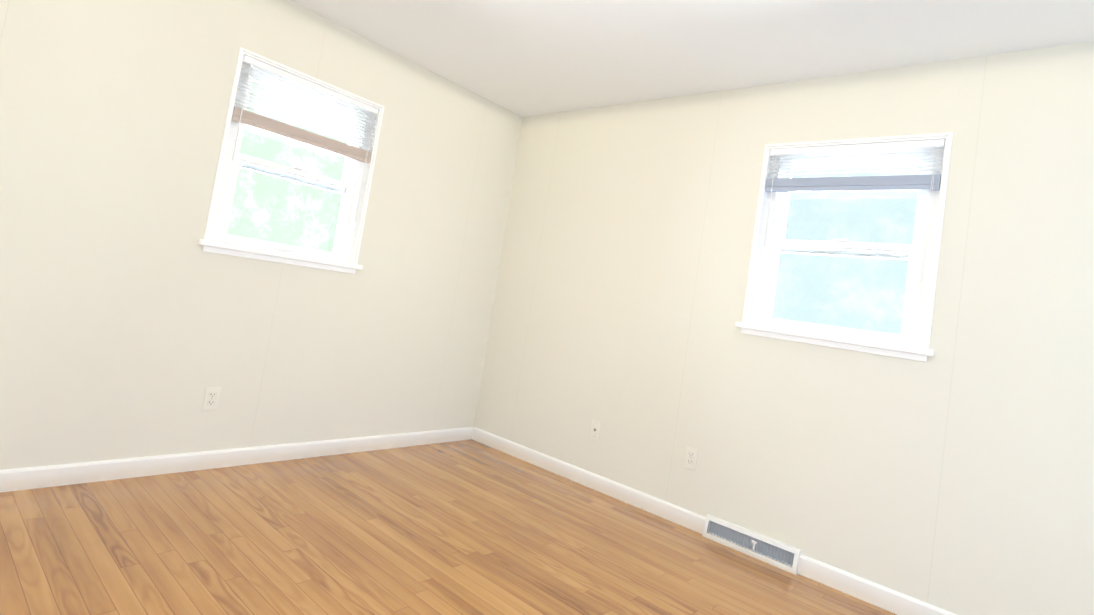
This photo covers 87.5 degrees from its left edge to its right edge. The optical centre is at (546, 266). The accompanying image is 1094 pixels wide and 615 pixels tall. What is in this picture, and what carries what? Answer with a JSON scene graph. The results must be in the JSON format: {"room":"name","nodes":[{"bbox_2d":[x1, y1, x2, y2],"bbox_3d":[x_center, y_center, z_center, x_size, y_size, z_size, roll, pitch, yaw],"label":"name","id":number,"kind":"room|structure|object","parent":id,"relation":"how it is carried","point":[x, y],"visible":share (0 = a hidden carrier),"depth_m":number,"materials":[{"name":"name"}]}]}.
{"room":"empty bedroom","nodes":[
{"label":"empty bedroom","id":0,"kind":"room"},
{"bbox_2d":[0,0,522,469],"bbox_3d":[-1.603,-0.199,2.997,0.200,2.440,4.000,6,-5,41],"label":"wall","id":1,"kind":"structure","parent":0,"point":[135,320],"depth_m":2.75,"materials":[{"name":"beige paint"}]},
{"bbox_2d":[202,387,220,409],"bbox_3d":[-1.675,0.661,2.853,0.009,0.115,0.070,6,-5,41],"label":"electrical outlet","id":2,"kind":"object","parent":1,"relation":"attached to","point":[211,398],"visible":1,"depth_m":2.85,"materials":[{"name":"white plastic"}]},
{"bbox_2d":[0,427,473,492],"bbox_3d":[-1.704,0.969,2.852,0.013,0.088,3.588,6,-5,41],"label":"baseboard","id":3,"kind":"structure","parent":1,"relation":"attached to","point":[17,479],"depth_m":2.83,"materials":[{"name":"white wood"}]},
{"bbox_2d":[198,47,383,273],"bbox_3d":[-1.374,-0.525,3.152,0.190,1.027,0.874,6,-5,41],"label":"window","id":4,"kind":"structure","parent":1,"relation":"in","point":[341,256],"depth_m":3.12,"materials":[{"name":"white wood"}]},
{"bbox_2d":[231,55,378,221],"bbox_3d":[-1.325,-0.659,3.136,0.034,0.697,0.776,6,-5,41],"label":"window blind","id":5,"kind":"object","parent":4,"relation":"attached to","point":[261,122],"visible":0.85,"depth_m":3.10,"materials":[{"name":"white plastic"}]},
{"bbox_2d":[0,439,896,614],"bbox_3d":[-0.162,1.217,1.492,4.550,0.100,4.000,6,-5,41],"label":"floor","id":6,"kind":"structure","parent":0,"point":[468,527],"depth_m":2.33,"materials":[{"name":"brown wood"}]},
{"bbox_2d":[291,0,1093,116],"bbox_3d":[0.222,-1.299,1.645,4.550,0.120,4.000,6,-5,41],"label":"ceiling","id":7,"kind":"structure","parent":0,"point":[524,58],"depth_m":2.82,"materials":[{"name":"paint"}]},
{"bbox_2d":[474,41,1093,614],"bbox_3d":[1.327,0.245,2.931,4.350,2.440,0.200,6,-5,41],"label":"wall","id":8,"kind":"structure","parent":0,"point":[954,473],"depth_m":2.72,"materials":[{"name":"beige paint"}]},
{"bbox_2d":[589,419,600,440],"bbox_3d":[0.296,1.010,3.525,0.070,0.115,0.014,6,-5,41],"label":"electrical outlet","id":9,"kind":"object","parent":8,"relation":"attached to","point":[595,429],"visible":1,"depth_m":3.52,"materials":[{"name":"white plastic"}]},
{"bbox_2d":[684,446,697,469],"bbox_3d":[0.782,1.044,3.106,0.070,0.115,0.009,6,-5,41],"label":"electrical outlet","id":10,"kind":"object","parent":8,"relation":"attached to","point":[691,455],"visible":1,"depth_m":3.10,"materials":[{"name":"white plastic"}]},
{"bbox_2d":[472,427,956,614],"bbox_3d":[1.006,1.382,2.846,4.150,0.088,0.013,6,-5,41],"label":"baseboard","id":11,"kind":"structure","parent":8,"relation":"attached to","point":[880,596],"depth_m":3.08,"materials":[{"name":"white wood"}]},
{"bbox_2d":[702,514,800,574],"bbox_3d":[1.002,1.372,2.832,0.470,0.106,0.044,6,-5,41],"label":"air vent","id":12,"kind":"object","parent":8,"relation":"in","point":[776,553],"visible":0.98,"depth_m":2.82,"materials":[{"name":"white metal"}]},
{"bbox_2d":[735,132,952,361],"bbox_3d":[1.454,-0.112,2.830,0.874,1.027,0.190,6,-5,41],"label":"window","id":13,"kind":"structure","parent":8,"relation":"in","point":[913,337],"depth_m":2.78,"materials":[{"name":"white wood"}]},
{"bbox_2d":[764,139,944,291],"bbox_3d":[1.451,-0.255,2.810,0.776,0.697,0.034,6,-5,41],"label":"window blind","id":14,"kind":"object","parent":13,"relation":"attached to","point":[930,183],"visible":0.98,"depth_m":2.78,"materials":[{"name":"white plastic"}]},
{"label":"outside","id":15,"kind":"structure","parent":0,"visible":0},
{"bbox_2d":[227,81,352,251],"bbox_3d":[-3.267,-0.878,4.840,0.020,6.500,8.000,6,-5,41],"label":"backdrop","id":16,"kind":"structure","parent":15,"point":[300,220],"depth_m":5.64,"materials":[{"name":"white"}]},
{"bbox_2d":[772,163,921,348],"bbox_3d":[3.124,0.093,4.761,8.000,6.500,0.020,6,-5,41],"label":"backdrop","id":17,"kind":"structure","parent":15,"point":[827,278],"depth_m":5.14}
]}

